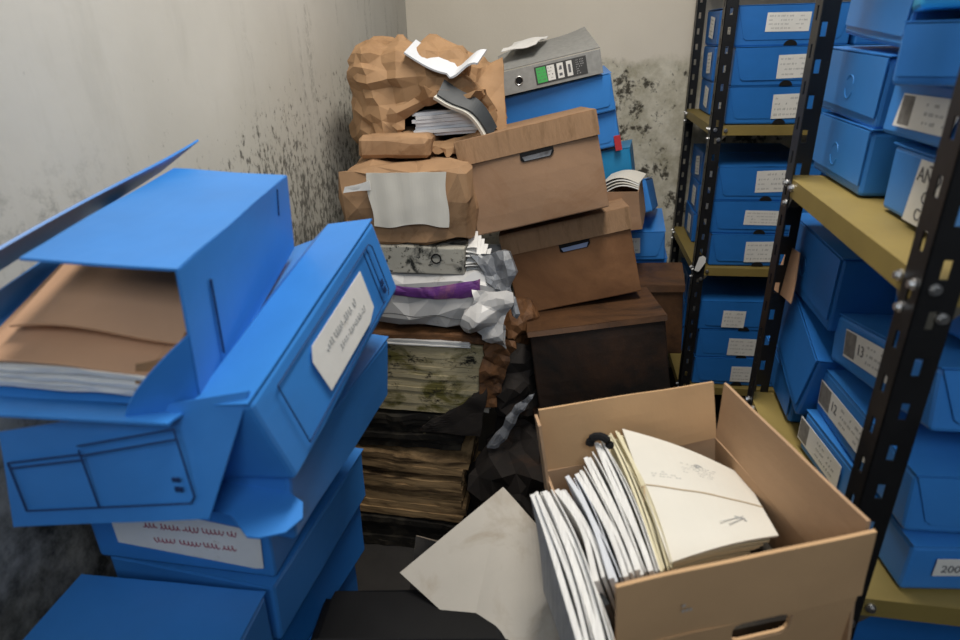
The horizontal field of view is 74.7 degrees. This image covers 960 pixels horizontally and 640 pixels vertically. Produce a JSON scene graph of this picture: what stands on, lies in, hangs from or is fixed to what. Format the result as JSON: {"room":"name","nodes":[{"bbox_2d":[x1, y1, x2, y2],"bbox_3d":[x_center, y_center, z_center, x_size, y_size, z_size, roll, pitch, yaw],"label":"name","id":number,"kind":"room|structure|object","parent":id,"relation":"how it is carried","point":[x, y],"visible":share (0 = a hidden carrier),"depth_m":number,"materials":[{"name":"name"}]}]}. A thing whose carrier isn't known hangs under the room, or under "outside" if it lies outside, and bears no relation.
{"room":"archive storage room","nodes":[
{"label":"archive storage room","id":0,"kind":"room"},
{"bbox_2d":[23,574,272,639],"bbox_3d":[-0.462,0.502,0.774,0.282,0.122,0.344,2,25,6],"label":"box","id":1,"kind":"object","parent":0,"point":[94,607],"visible":1,"depth_m":0.86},
{"bbox_2d":[0,0,407,639],"bbox_3d":[-0.665,-0.173,0.908,0.100,2.800,4.800,2,25,8],"label":"wall","id":2,"kind":"structure","parent":0,"point":[94,94],"depth_m":1.09,"materials":[{"name":"white paint"}]},
{"bbox_2d":[355,367,746,590],"bbox_3d":[0.742,1.196,1.320,2.900,0.100,4.800,2,25,8],"label":"floor","id":3,"kind":"structure","parent":0,"point":[379,567],"depth_m":2.12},
{"bbox_2d":[311,590,507,639],"bbox_3d":[-0.097,0.835,1.160,0.366,0.725,0.200,0,24,4],"label":"case","id":4,"kind":"object","parent":3,"relation":"on","point":[371,614],"visible":0.59,"depth_m":1.05,"materials":[{"name":"plastic"}]},
{"bbox_2d":[400,487,559,639],"bbox_3d":[0.063,0.433,1.058,0.368,0.140,0.204,18,31,37],"label":"sheet","id":5,"kind":"object","parent":4,"relation":"on","point":[488,565],"visible":0.93,"depth_m":1.08,"materials":[{"name":"paper"}]},
{"bbox_2d":[361,503,472,547],"bbox_3d":[-0.222,0.655,2.293,0.439,0.127,0.350,3,25,7],"label":"bundle","id":6,"kind":"object","parent":3,"relation":"on","point":[378,528],"visible":0.15,"depth_m":2.15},
{"bbox_2d":[354,436,480,522],"bbox_3d":[-0.218,0.477,2.210,0.434,0.273,0.340,2,25,8],"label":"bundle","id":7,"kind":"object","parent":6,"relation":"on","point":[414,482],"visible":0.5,"depth_m":2.06,"materials":[{"name":"paper"}]},
{"bbox_2d":[357,408,464,450],"bbox_3d":[-0.221,0.283,2.119,0.381,0.152,0.320,2,25,5],"label":"bundle","id":8,"kind":"object","parent":7,"relation":"on","point":[387,427],"visible":0.29,"depth_m":1.99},
{"bbox_2d":[379,343,490,412],"bbox_3d":[-0.128,0.111,2.030,0.426,0.240,0.329,3,25,7],"label":"bundle","id":9,"kind":"object","parent":8,"relation":"on","point":[419,378],"visible":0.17,"depth_m":1.89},
{"bbox_2d":[372,321,516,406],"bbox_3d":[-0.108,0.074,2.000,0.472,0.246,0.371,3,25,7],"label":"folder","id":10,"kind":"object","parent":9,"relation":"on","point":[493,374],"visible":0.44,"depth_m":1.83,"materials":[{"name":"paper"}]},
{"bbox_2d":[379,245,513,346],"bbox_3d":[-0.102,-0.094,1.896,0.439,0.213,0.438,3,25,7],"label":"wrapped bundle","id":11,"kind":"object","parent":10,"relation":"on","point":[468,301],"visible":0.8,"depth_m":1.75,"materials":[{"name":"plastic"}]},
{"bbox_2d":[380,231,491,274],"bbox_3d":[-0.137,-0.237,1.874,0.377,0.102,0.326,2,25,6],"label":"binder","id":12,"kind":"object","parent":11,"relation":"on","point":[452,256],"visible":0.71,"depth_m":1.74,"materials":[{"name":"white paper"}]},
{"bbox_2d":[336,153,477,244],"bbox_3d":[-0.182,-0.365,1.831,0.380,0.241,0.372,1,24,8],"label":"parcel","id":13,"kind":"object","parent":12,"relation":"on","point":[427,200],"visible":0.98,"depth_m":1.67,"materials":[{"name":"paper"}]},
{"bbox_2d":[358,127,443,159],"bbox_3d":[-0.221,-0.517,1.827,0.205,0.068,0.247,2,25,8],"label":"parcel","id":14,"kind":"object","parent":13,"relation":"on","point":[411,144],"visible":0.76,"depth_m":1.72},
{"bbox_2d":[347,35,505,159],"bbox_3d":[-0.154,-0.663,1.908,0.500,0.371,0.478,2,25,8],"label":"paper bag","id":15,"kind":"object","parent":13,"relation":"on","point":[387,86],"depth_m":1.75,"materials":[{"name":"paper"}]},
{"bbox_2d":[404,40,486,78],"bbox_3d":[-0.093,-0.709,1.704,0.207,0.097,0.092,5,25,15],"label":"open booklet","id":16,"kind":"object","parent":15,"relation":"on","point":[440,65],"visible":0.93,"depth_m":1.69,"materials":[{"name":"white paper"}]},
{"bbox_2d":[412,104,478,135],"bbox_3d":[-0.085,-0.600,1.863,0.206,0.078,0.230,0,24,4],"label":"stack","id":17,"kind":"object","parent":15,"relation":"in","point":[439,119],"visible":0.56,"depth_m":1.77,"materials":[{"name":"white paper"}]},
{"bbox_2d":[437,79,496,133],"bbox_3d":[-0.035,-0.575,1.712,0.161,0.152,0.036,2,25,8],"label":"file","id":18,"kind":"object","parent":15,"relation":"in","point":[473,105],"visible":0.98,"depth_m":1.70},
{"bbox_2d":[470,250,517,318],"bbox_3d":[0.042,-0.101,1.748,0.146,0.193,0.050,11,27,25],"label":"plastic film","id":19,"kind":"object","parent":11,"relation":"on","point":[497,265],"visible":0.94,"depth_m":1.73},
{"bbox_2d":[420,391,486,436],"bbox_3d":[-0.083,0.271,1.892,0.214,0.164,0.033,4,25,11],"label":"flap","id":20,"kind":"object","parent":9,"relation":"on","point":[465,419],"visible":1,"depth_m":1.89,"materials":[{"name":"paper"}]},
{"bbox_2d":[410,535,436,589],"bbox_3d":[-0.132,0.740,1.469,0.201,0.630,0.025,6,25,17],"label":"board","id":21,"kind":"object","parent":3,"relation":"on","point":[422,544],"visible":0.19,"depth_m":1.35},
{"bbox_2d":[466,416,544,522],"bbox_3d":[0.125,0.527,2.066,0.350,0.524,0.380,2,25,8],"label":"garbage bag","id":22,"kind":"object","parent":3,"relation":"on","point":[515,466],"visible":0.41,"depth_m":1.90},
{"bbox_2d":[488,393,534,447],"bbox_3d":[0.091,0.295,1.848,0.139,0.199,0.024,2,25,8],"label":"plastic film","id":23,"kind":"object","parent":22,"relation":"on","point":[510,421],"visible":1,"depth_m":1.84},
{"bbox_2d":[492,343,537,419],"bbox_3d":[0.105,0.185,1.973,0.256,0.277,0.230,-20,30,-35],"label":"paper","id":24,"kind":"object","parent":22,"relation":"on","point":[520,382],"visible":0.46,"depth_m":1.87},
{"bbox_2d":[505,301,540,344],"bbox_3d":[0.104,0.043,1.948,0.145,0.204,0.123,21,33,41],"label":"paper","id":25,"kind":"object","parent":24,"relation":"on","point":[516,329],"visible":0.44,"depth_m":1.89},
{"bbox_2d":[667,0,807,395],"bbox_3d":[1.300,-0.524,2.483,0.932,2.050,0.581,2,25,8],"label":"rack","id":26,"kind":"object","parent":3,"relation":"on","point":[713,124],"visible":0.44,"depth_m":2.39,"materials":[{"name":"black metal"}]},
{"bbox_2d":[681,326,684,350],"bbox_3d":[1.108,0.046,2.937,0.361,0.127,0.233,3,25,9],"label":"box","id":27,"kind":"object","parent":26,"relation":"on","point":[682,326],"visible":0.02,"depth_m":2.86,"materials":[{"name":"paper"}]},
{"bbox_2d":[682,295,686,325],"bbox_3d":[1.100,-0.067,2.887,0.361,0.127,0.234,2,25,8],"label":"box","id":28,"kind":"object","parent":27,"relation":"on","point":[684,300],"visible":0.05,"depth_m":2.81,"materials":[{"name":"cardboard"}]},
{"bbox_2d":[681,257,767,299],"bbox_3d":[1.098,-0.181,2.836,0.361,0.127,0.234,2,25,9],"label":"box","id":29,"kind":"object","parent":28,"relation":"on","point":[687,271],"visible":0.09,"depth_m":2.78,"materials":[{"name":"cardboard"}]},
{"bbox_2d":[684,200,697,241],"bbox_3d":[1.087,-0.428,2.725,0.361,0.127,0.233,3,25,9],"label":"box","id":30,"kind":"object","parent":26,"relation":"on","point":[690,224],"visible":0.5,"depth_m":2.69,"materials":[{"name":"paper"}]},
{"bbox_2d":[688,172,700,212],"bbox_3d":[1.088,-0.541,2.673,0.361,0.127,0.233,2,25,9],"label":"box","id":31,"kind":"object","parent":30,"relation":"on","point":[694,188],"visible":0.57,"depth_m":2.65,"materials":[{"name":"paper"}]},
{"bbox_2d":[691,143,789,182],"bbox_3d":[1.085,-0.654,2.622,0.361,0.127,0.233,2,24,7],"label":"box","id":32,"kind":"object","parent":31,"relation":"on","point":[699,149],"visible":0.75,"depth_m":2.59,"materials":[{"name":"paper"}]},
{"bbox_2d":[699,78,713,114],"bbox_3d":[1.082,-0.898,2.511,0.361,0.127,0.233,2,25,8],"label":"box","id":33,"kind":"object","parent":26,"relation":"on","point":[707,85],"visible":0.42,"depth_m":2.49,"materials":[{"name":"paper"}]},
{"bbox_2d":[701,44,717,80],"bbox_3d":[1.074,-1.012,2.461,0.361,0.128,0.233,2,25,8],"label":"box","id":34,"kind":"object","parent":33,"relation":"on","point":[710,51],"visible":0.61,"depth_m":2.44,"materials":[{"name":"paper"}]},
{"bbox_2d":[705,8,722,44],"bbox_3d":[1.072,-1.125,2.409,0.361,0.127,0.233,2,24,7],"label":"box","id":35,"kind":"object","parent":34,"relation":"on","point":[714,16],"visible":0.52,"depth_m":2.40,"materials":[{"name":"paper"}]},
{"bbox_2d":[667,352,774,395],"bbox_3d":[1.319,0.188,2.804,0.916,0.031,0.564,2,25,8],"label":"shelf","id":36,"kind":"object","parent":26,"relation":"attached to","point":[674,358],"depth_m":2.60,"materials":[{"name":"yellow metal"}]},
{"bbox_2d":[674,227,768,276],"bbox_3d":[1.307,-0.286,2.590,0.916,0.031,0.564,2,25,8],"label":"shelf","id":37,"kind":"object","parent":26,"relation":"attached to","point":[681,236],"depth_m":2.39,"materials":[{"name":"yellow metal"}]},
{"bbox_2d":[686,346,772,386],"bbox_3d":[1.074,0.158,2.693,0.361,0.127,0.280,2,25,8],"label":"box","id":38,"kind":"object","parent":26,"relation":"on","point":[719,370],"visible":0.42,"depth_m":2.58,"materials":[{"name":"paper"}]},
{"bbox_2d":[689,320,768,358],"bbox_3d":[1.070,0.043,2.645,0.361,0.127,0.280,2,24,7],"label":"box","id":39,"kind":"object","parent":38,"relation":"on","point":[708,342],"visible":0.41,"depth_m":2.53,"materials":[{"name":"paper"}]},
{"bbox_2d":[686,276,776,330],"bbox_3d":[1.060,-0.069,2.592,0.361,0.128,0.281,2,25,8],"label":"box","id":40,"kind":"object","parent":39,"relation":"on","point":[726,303],"visible":0.66,"depth_m":2.49,"materials":[{"name":"paper"}]},
{"bbox_2d":[700,233,787,265],"bbox_3d":[1.062,-0.316,2.479,0.361,0.128,0.281,2,24,7],"label":"box","id":41,"kind":"object","parent":26,"relation":"on","point":[722,249],"visible":0.51,"depth_m":2.36,"materials":[{"name":"paper"}]},
{"bbox_2d":[697,184,807,233],"bbox_3d":[1.051,-0.430,2.430,0.361,0.127,0.281,2,25,8],"label":"box","id":42,"kind":"object","parent":41,"relation":"on","point":[728,217],"visible":0.57,"depth_m":2.31,"materials":[{"name":"paper"}]},
{"bbox_2d":[701,153,821,200],"bbox_3d":[1.050,-0.544,2.380,0.361,0.128,0.281,2,24,7],"label":"box","id":43,"kind":"object","parent":42,"relation":"on","point":[740,176],"visible":0.67,"depth_m":2.27,"materials":[{"name":"paper"}]},
{"bbox_2d":[686,109,807,135],"bbox_3d":[1.294,-0.757,2.377,0.916,0.031,0.564,2,25,8],"label":"shelf","id":44,"kind":"object","parent":26,"relation":"attached to","point":[698,117],"depth_m":2.17,"materials":[{"name":"yellow metal"}]},
{"bbox_2d":[718,84,831,124],"bbox_3d":[1.047,-0.789,2.271,0.361,0.127,0.281,2,25,8],"label":"box","id":45,"kind":"object","parent":26,"relation":"on","point":[752,104],"visible":0.41,"depth_m":2.15,"materials":[{"name":"paper"}]},
{"bbox_2d":[714,44,849,86],"bbox_3d":[1.043,-0.901,2.216,0.361,0.127,0.281,2,24,7],"label":"box","id":46,"kind":"object","parent":45,"relation":"on","point":[750,65],"visible":0.59,"depth_m":2.10,"materials":[{"name":"paper"}]},
{"bbox_2d":[718,2,850,46],"bbox_3d":[1.038,-1.016,2.168,0.361,0.127,0.281,2,25,8],"label":"box","id":47,"kind":"object","parent":46,"relation":"on","point":[766,24],"visible":0.65,"depth_m":2.05,"materials":[{"name":"paper"}]},
{"bbox_2d":[745,0,959,639],"bbox_3d":[0.976,0.167,0.970,0.932,2.050,0.560,3,25,10],"label":"rack","id":48,"kind":"object","parent":3,"relation":"on","point":[923,267],"visible":0.55,"depth_m":0.79,"materials":[{"name":"black metal"}]},
{"bbox_2d":[763,336,806,421],"bbox_3d":[0.788,0.127,1.286,0.344,0.078,0.243,4,25,11],"label":"box","id":49,"kind":"object","parent":48,"relation":"on","point":[778,380],"visible":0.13,"depth_m":1.27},
{"bbox_2d":[777,289,846,414],"bbox_3d":[0.769,0.065,1.186,0.355,0.214,0.277,3,25,10],"label":"box","id":50,"kind":"object","parent":49,"relation":"on","point":[805,346],"visible":0.27,"depth_m":1.15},
{"bbox_2d":[788,213,895,330],"bbox_3d":[0.771,-0.089,1.130,0.345,0.133,0.288,3,25,9],"label":"box","id":51,"kind":"object","parent":50,"relation":"on","point":[832,279],"visible":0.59,"depth_m":1.04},
{"bbox_2d":[774,248,799,303],"bbox_3d":[0.597,-0.092,1.219,0.013,0.107,0.105,2,25,8],"label":"folder","id":52,"kind":"object","parent":48,"relation":"on","point":[788,286],"visible":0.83,"depth_m":1.20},
{"bbox_2d":[752,392,959,626],"bbox_3d":[0.980,0.299,1.030,0.916,0.031,0.544,3,25,10],"label":"shelf","id":53,"kind":"object","parent":48,"relation":"attached to","point":[884,598],"depth_m":0.86,"materials":[{"name":"yellow metal"}]},
{"bbox_2d":[812,112,913,195],"bbox_3d":[0.786,-0.278,1.039,0.365,0.104,0.238,3,25,9],"label":"box","id":54,"kind":"object","parent":48,"relation":"on","point":[859,157],"visible":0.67,"depth_m":1.00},
{"bbox_2d":[822,45,899,128],"bbox_3d":[0.785,-0.381,1.010,0.365,0.105,0.268,2,26,9],"label":"box","id":55,"kind":"object","parent":54,"relation":"on","point":[860,87],"visible":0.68,"depth_m":0.99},
{"bbox_2d":[846,0,959,48],"bbox_3d":[0.788,-0.468,0.933,0.367,0.130,0.268,3,25,10],"label":"box","id":56,"kind":"object","parent":55,"relation":"on","point":[881,21],"visible":0.7,"depth_m":0.93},
{"bbox_2d":[786,175,959,306],"bbox_3d":[0.969,-0.119,0.841,0.916,0.031,0.544,3,25,10],"label":"shelf","id":57,"kind":"object","parent":48,"relation":"attached to","point":[877,234],"depth_m":0.83,"materials":[{"name":"yellow metal"}]},
{"bbox_2d":[797,409,959,588],"bbox_3d":[0.727,0.264,0.985,0.306,0.082,0.340,0,24,3],"label":"box","id":58,"kind":"object","parent":48,"relation":"on","point":[914,558],"visible":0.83,"depth_m":0.86,"materials":[{"name":"paper"}]},
{"bbox_2d":[816,369,959,532],"bbox_3d":[0.726,0.180,0.945,0.306,0.112,0.337,2,25,8],"label":"box","id":59,"kind":"object","parent":58,"relation":"on","point":[928,498],"visible":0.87,"depth_m":0.84,"materials":[{"name":"paper"}]},
{"bbox_2d":[833,313,959,431],"bbox_3d":[0.724,0.067,0.895,0.306,0.144,0.321,2,25,8],"label":"box","id":60,"kind":"object","parent":59,"relation":"on","point":[860,339],"visible":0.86,"depth_m":0.90,"materials":[{"name":"paper"}]},
{"bbox_2d":[894,291,959,338],"bbox_3d":[0.783,-0.029,0.858,0.303,0.121,0.231,3,25,9],"label":"box","id":61,"kind":"object","parent":60,"relation":"on","point":[954,330],"visible":0.05,"depth_m":0.83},
{"bbox_2d":[883,141,959,232],"bbox_3d":[0.712,-0.150,0.769,0.306,0.096,0.253,2,25,9],"label":"box","id":62,"kind":"object","parent":48,"relation":"on","point":[913,162],"visible":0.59,"depth_m":0.84,"materials":[{"name":"paper"}]},
{"bbox_2d":[884,85,958,147],"bbox_3d":[0.716,-0.247,0.771,0.309,0.098,0.263,2,25,9],"label":"box","id":63,"kind":"object","parent":62,"relation":"on","point":[916,113],"visible":0.7,"depth_m":0.81,"materials":[{"name":"paper"}]},
{"bbox_2d":[893,19,959,85],"bbox_3d":[0.675,-0.321,0.744,0.302,0.071,0.243,14,28,30],"label":"box","id":64,"kind":"object","parent":63,"relation":"on","point":[929,52],"visible":0.98,"depth_m":0.71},
{"bbox_2d":[914,0,959,10],"bbox_3d":[0.706,-0.425,0.749,0.302,0.092,0.224,12,28,27],"label":"box","id":65,"kind":"object","parent":64,"relation":"on","point":[918,4],"visible":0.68,"depth_m":0.74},
{"bbox_3d":[0.739,0.667,1.156,0.322,0.124,0.324,2,25,8],"label":"box","id":66,"kind":"object","parent":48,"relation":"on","visible":0},
{"bbox_2d":[853,616,959,639],"bbox_3d":[0.736,0.555,1.106,0.322,0.123,0.324,2,24,7],"label":"box","id":67,"kind":"object","parent":66,"relation":"on","point":[870,628],"visible":0.05,"depth_m":1.04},
{"bbox_3d":[0.576,0.395,2.809,0.323,0.135,0.264,3,25,9],"label":"box","id":68,"kind":"object","parent":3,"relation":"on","visible":0},
{"bbox_3d":[0.583,0.269,2.751,0.322,0.136,0.265,1,24,6],"label":"box","id":69,"kind":"object","parent":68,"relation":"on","visible":0},
{"bbox_3d":[0.589,0.144,2.693,0.322,0.136,0.265,2,25,9],"label":"box","id":70,"kind":"object","parent":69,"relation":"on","visible":0},
{"bbox_3d":[0.596,0.019,2.635,0.322,0.136,0.263,1,24,5],"label":"box","id":71,"kind":"object","parent":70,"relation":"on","visible":0},
{"bbox_3d":[0.602,-0.107,2.577,0.323,0.135,0.264,2,25,8],"label":"box","id":72,"kind":"object","parent":71,"relation":"on","visible":0},
{"bbox_2d":[636,249,667,262],"bbox_3d":[0.568,-0.232,2.492,0.316,0.128,0.264,3,25,10],"label":"box","id":73,"kind":"object","parent":72,"relation":"on","point":[664,260],"visible":0.03,"depth_m":2.34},
{"bbox_2d":[631,208,665,259],"bbox_3d":[0.539,-0.330,2.425,0.329,0.150,0.270,4,25,11],"label":"box","id":74,"kind":"object","parent":73,"relation":"on","point":[648,241],"visible":0.44,"depth_m":2.29,"materials":[{"name":"cardboard"}]},
{"bbox_2d":[642,176,657,212],"bbox_3d":[0.485,-0.441,2.380,0.361,0.247,0.276,6,25,16],"label":"box","id":75,"kind":"object","parent":74,"relation":"on","point":[651,203],"visible":0.23,"depth_m":2.22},
{"bbox_2d":[600,139,634,178],"bbox_3d":[0.396,-0.564,2.327,0.348,0.195,0.279,5,25,13],"label":"box","id":76,"kind":"object","parent":75,"relation":"on","point":[613,161],"visible":0.19,"depth_m":2.17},
{"bbox_2d":[597,103,619,149],"bbox_3d":[0.315,-0.676,2.273,0.378,0.191,0.284,3,25,10],"label":"box","id":77,"kind":"object","parent":76,"relation":"on","point":[608,121],"visible":0.2,"depth_m":2.11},
{"bbox_2d":[506,65,614,123],"bbox_3d":[0.263,-0.772,2.195,0.393,0.200,0.288,1,24,6],"label":"box","id":78,"kind":"object","parent":77,"relation":"on","point":[596,92],"visible":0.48,"depth_m":2.06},
{"bbox_2d":[498,27,602,95],"bbox_3d":[0.222,-0.874,2.116,0.342,0.203,0.295,-1,24,1],"label":"binder","id":79,"kind":"object","parent":78,"relation":"on","point":[586,64],"visible":0.94,"depth_m":2.00,"materials":[{"name":"white paper"}]},
{"bbox_2d":[501,36,547,51],"bbox_3d":[0.150,-0.934,2.125,0.127,0.044,0.224,6,25,16],"label":"loose sheets","id":80,"kind":"object","parent":79,"relation":"on","point":[526,43],"visible":1,"depth_m":2.12,"materials":[{"name":"white paper"}]},
{"bbox_3d":[-0.428,1.108,1.300,0.273,0.125,0.504,3,25,10],"label":"box","id":81,"kind":"object","parent":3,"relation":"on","visible":0},
{"bbox_3d":[-0.424,1.002,1.229,0.272,0.126,0.503,0,24,4],"label":"box","id":82,"kind":"object","parent":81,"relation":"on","visible":0},
{"bbox_3d":[-0.429,0.861,1.232,0.272,0.125,0.463,3,25,9],"label":"box","id":83,"kind":"object","parent":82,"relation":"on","visible":0},
{"bbox_3d":[-0.428,0.762,1.142,0.272,0.126,0.483,1,24,5],"label":"box","id":84,"kind":"object","parent":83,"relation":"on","visible":0},
{"bbox_2d":[309,566,357,639],"bbox_3d":[-0.430,0.613,1.163,0.273,0.125,0.403,4,25,11],"label":"box","id":85,"kind":"object","parent":84,"relation":"on","point":[350,584],"visible":0.04,"depth_m":1.28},
{"bbox_2d":[272,505,364,639],"bbox_3d":[-0.415,0.473,1.164,0.272,0.126,0.343,6,25,16],"label":"box","id":86,"kind":"object","parent":85,"relation":"on","point":[350,546],"visible":0.15,"depth_m":1.16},
{"bbox_2d":[110,447,364,637],"bbox_3d":[-0.401,0.355,1.114,0.286,0.124,0.344,4,25,12],"label":"box","id":87,"kind":"object","parent":86,"relation":"on","point":[286,591],"visible":0.4,"depth_m":0.98,"materials":[{"name":"cardboard"}]},
{"bbox_2d":[91,519,305,575],"bbox_3d":[-0.405,0.236,1.058,0.283,0.121,0.367,3,25,8],"label":"box","id":88,"kind":"object","parent":87,"relation":"on","point":[199,543],"visible":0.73,"depth_m":0.90,"materials":[{"name":"paper"}]},
{"bbox_2d":[200,334,388,539],"bbox_3d":[-0.330,0.153,0.938,0.316,0.152,0.433,4,25,11],"label":"box","id":89,"kind":"object","parent":88,"relation":"on","point":[261,508],"visible":0.27,"depth_m":0.84,"materials":[{"name":"cardboard"}]},
{"bbox_2d":[0,219,395,526],"bbox_3d":[-0.340,0.040,0.864,0.327,0.269,0.479,5,25,14],"label":"box","id":90,"kind":"object","parent":89,"relation":"on","point":[262,412],"visible":0.82,"depth_m":0.72,"materials":[{"name":"cardboard"}]},
{"bbox_2d":[0,139,293,425],"bbox_3d":[-0.425,-0.071,0.798,0.274,0.241,0.451,0,24,4],"label":"box","id":91,"kind":"object","parent":90,"relation":"on","point":[226,238],"visible":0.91,"depth_m":0.72,"materials":[{"name":"blue"}]},
{"bbox_2d":[0,362,145,395],"bbox_3d":[-0.443,-0.028,0.812,0.231,0.127,0.317,0,24,4],"label":"stack","id":92,"kind":"object","parent":91,"relation":"in","point":[27,375],"visible":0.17,"depth_m":0.69,"materials":[{"name":"white paper"}]},
{"bbox_2d":[0,264,186,375],"bbox_3d":[-0.432,-0.032,0.774,0.229,0.094,0.250,0,24,4],"label":"folder","id":93,"kind":"object","parent":92,"relation":"on","point":[64,346],"visible":0.25,"depth_m":0.70,"materials":[{"name":"cardboard"}]},
{"bbox_2d":[9,264,186,343],"bbox_3d":[-0.415,-0.076,0.790,0.187,0.113,0.265,1,24,5],"label":"folder","id":94,"kind":"object","parent":93,"relation":"on","point":[141,304],"visible":0.39,"depth_m":0.72,"materials":[{"name":"cardboard"}]},
{"bbox_2d":[135,358,161,390],"bbox_3d":[-0.358,0.065,0.687,0.056,0.054,0.013,-1,24,1],"label":"folder","id":95,"kind":"object","parent":91,"relation":"in","point":[146,366],"visible":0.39,"depth_m":0.68,"materials":[{"name":"paper"}]},
{"bbox_3d":[0.407,0.581,2.196,0.412,0.295,0.378,1,24,6],"label":"cardboard box","id":96,"kind":"object","parent":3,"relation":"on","visible":0},
{"bbox_2d":[533,403,553,432],"bbox_3d":[0.378,0.314,2.079,0.404,0.296,0.358,1,24,5],"label":"cardboard box","id":97,"kind":"object","parent":96,"relation":"on","point":[536,407],"visible":0.06,"depth_m":1.90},
{"bbox_2d":[527,287,669,406],"bbox_3d":[0.354,0.073,1.962,0.421,0.336,0.374,0,24,3],"label":"cardboard box","id":98,"kind":"object","parent":97,"relation":"on","point":[612,346],"visible":0.87,"depth_m":1.80,"materials":[{"name":"cardboard"}]},
{"bbox_2d":[498,190,640,311],"bbox_3d":[0.286,-0.230,2.062,0.438,0.370,0.368,0,24,4],"label":"cardboard box","id":99,"kind":"object","parent":98,"relation":"on","point":[586,256],"visible":0.77,"depth_m":1.89,"materials":[{"name":"cardboard"}]},
{"bbox_2d":[453,107,608,234],"bbox_3d":[0.151,-0.457,1.886,0.434,0.362,0.365,-1,24,2],"label":"cardboard box","id":100,"kind":"object","parent":99,"relation":"on","point":[550,166],"visible":0.86,"depth_m":1.72,"materials":[{"name":"brown cardboard"}]},
{"bbox_2d":[605,170,645,229],"bbox_3d":[0.459,-0.397,2.090,0.179,0.176,0.225,5,25,15],"label":"folder","id":101,"kind":"object","parent":99,"relation":"on","point":[627,184],"visible":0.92,"depth_m":2.00,"materials":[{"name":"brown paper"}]},
{"bbox_2d":[636,262,684,352],"bbox_3d":[0.563,-0.045,2.200,0.282,0.265,0.238,5,25,13],"label":"cardboard box","id":102,"kind":"object","parent":97,"relation":"on","point":[665,282],"visible":0.46,"depth_m":2.08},
{"bbox_3d":[0.312,0.990,1.219,0.272,0.372,0.331,-4,24,-5],"label":"cardboard box","id":103,"kind":"object","parent":3,"relation":"on","visible":0},
{"bbox_3d":[0.303,0.649,1.065,0.271,0.374,0.332,-3,24,-3],"label":"cardboard box","id":104,"kind":"object","parent":103,"relation":"on","visible":0},
{"bbox_2d":[535,381,876,639],"bbox_3d":[0.281,0.328,0.906,0.330,0.355,0.372,-5,25,-8],"label":"carton","id":105,"kind":"object","parent":104,"relation":"on","point":[814,573],"visible":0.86,"depth_m":0.76,"materials":[{"name":"cardboard"}]},
{"bbox_2d":[530,491,592,639],"bbox_3d":[0.119,0.395,0.847,0.051,0.209,0.258,-5,24,-7],"label":"sheaf","id":106,"kind":"object","parent":105,"relation":"in","point":[559,587],"visible":1,"depth_m":0.84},
{"bbox_2d":[542,490,613,639],"bbox_3d":[0.132,0.387,0.840,0.043,0.208,0.254,-5,25,-8],"label":"sheaf","id":107,"kind":"object","parent":105,"relation":"in","point":[600,628],"visible":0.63,"depth_m":0.78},
{"bbox_2d":[555,488,614,615],"bbox_3d":[0.162,0.353,0.877,0.074,0.185,0.180,-5,25,-8],"label":"sheaf","id":108,"kind":"object","parent":105,"relation":"in","point":[587,541],"visible":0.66,"depth_m":0.82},
{"bbox_2d":[565,475,622,594],"bbox_3d":[0.177,0.347,0.879,0.072,0.191,0.206,-4,24,-6],"label":"sheaf","id":109,"kind":"object","parent":105,"relation":"in","point":[581,499],"visible":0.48,"depth_m":0.84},
{"bbox_2d":[575,466,635,581],"bbox_3d":[0.193,0.340,0.883,0.072,0.194,0.220,-4,24,-6],"label":"sheaf","id":110,"kind":"object","parent":105,"relation":"in","point":[614,541],"visible":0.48,"depth_m":0.84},
{"bbox_2d":[599,593,614,637],"bbox_3d":[0.162,0.392,0.829,0.053,0.168,0.108,-8,25,-13],"label":"folder","id":111,"kind":"object","parent":105,"relation":"in","point":[606,604],"visible":0.16,"depth_m":0.76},
{"bbox_2d":[584,452,647,578],"bbox_3d":[0.209,0.332,0.899,0.069,0.190,0.250,-4,24,-5],"label":"sheaf","id":112,"kind":"object","parent":105,"relation":"in","point":[598,476],"visible":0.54,"depth_m":0.86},
{"bbox_2d":[594,441,659,575],"bbox_3d":[0.225,0.322,0.907,0.067,0.185,0.266,-3,24,-4],"label":"sheaf","id":113,"kind":"object","parent":105,"relation":"in","point":[609,465],"visible":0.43,"depth_m":0.87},
{"bbox_2d":[585,432,613,448],"bbox_3d":[0.187,0.186,0.976,0.046,0.026,0.016,8,26,21],"label":"clip","id":114,"kind":"object","parent":113,"relation":"attached to","point":[596,436],"visible":1,"depth_m":0.97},
{"bbox_2d":[608,433,668,572],"bbox_3d":[0.242,0.321,0.918,0.059,0.197,0.268,-3,24,-3],"label":"folder","id":115,"kind":"object","parent":105,"relation":"in","point":[629,475],"visible":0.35,"depth_m":0.87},
{"bbox_2d":[615,431,673,570],"bbox_3d":[0.253,0.319,0.927,0.057,0.205,0.261,-3,24,-3],"label":"folder","id":116,"kind":"object","parent":105,"relation":"in","point":[619,438],"visible":0.2,"depth_m":0.90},
{"bbox_2d":[608,429,777,576],"bbox_3d":[0.289,0.280,0.903,0.230,0.117,0.254,2,25,8],"label":"bundle","id":117,"kind":"object","parent":105,"relation":"in","point":[706,512],"visible":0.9,"depth_m":0.87,"materials":[{"name":"paper"}]},
{"bbox_2d":[653,462,712,479],"bbox_3d":[0.302,0.227,0.932,0.111,0.024,0.034,-7,25,-12],"label":"print","id":118,"kind":"object","parent":117,"relation":"on","point":[661,470],"depth_m":0.93},
{"bbox_2d":[732,542,786,636],"bbox_3d":[0.326,0.400,0.937,0.220,0.161,0.270,-4,24,-7],"label":"bundle","id":119,"kind":"object","parent":105,"relation":"in","point":[766,624],"visible":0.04,"depth_m":0.80,"materials":[{"name":"paper"}]},
{"bbox_2d":[405,0,850,366],"bbox_3d":[1.011,-1.049,2.753,2.900,2.800,0.100,2,25,8],"label":"wall","id":120,"kind":"structure","parent":0,"point":[645,45],"depth_m":2.73,"materials":[{"name":"beige paint"}]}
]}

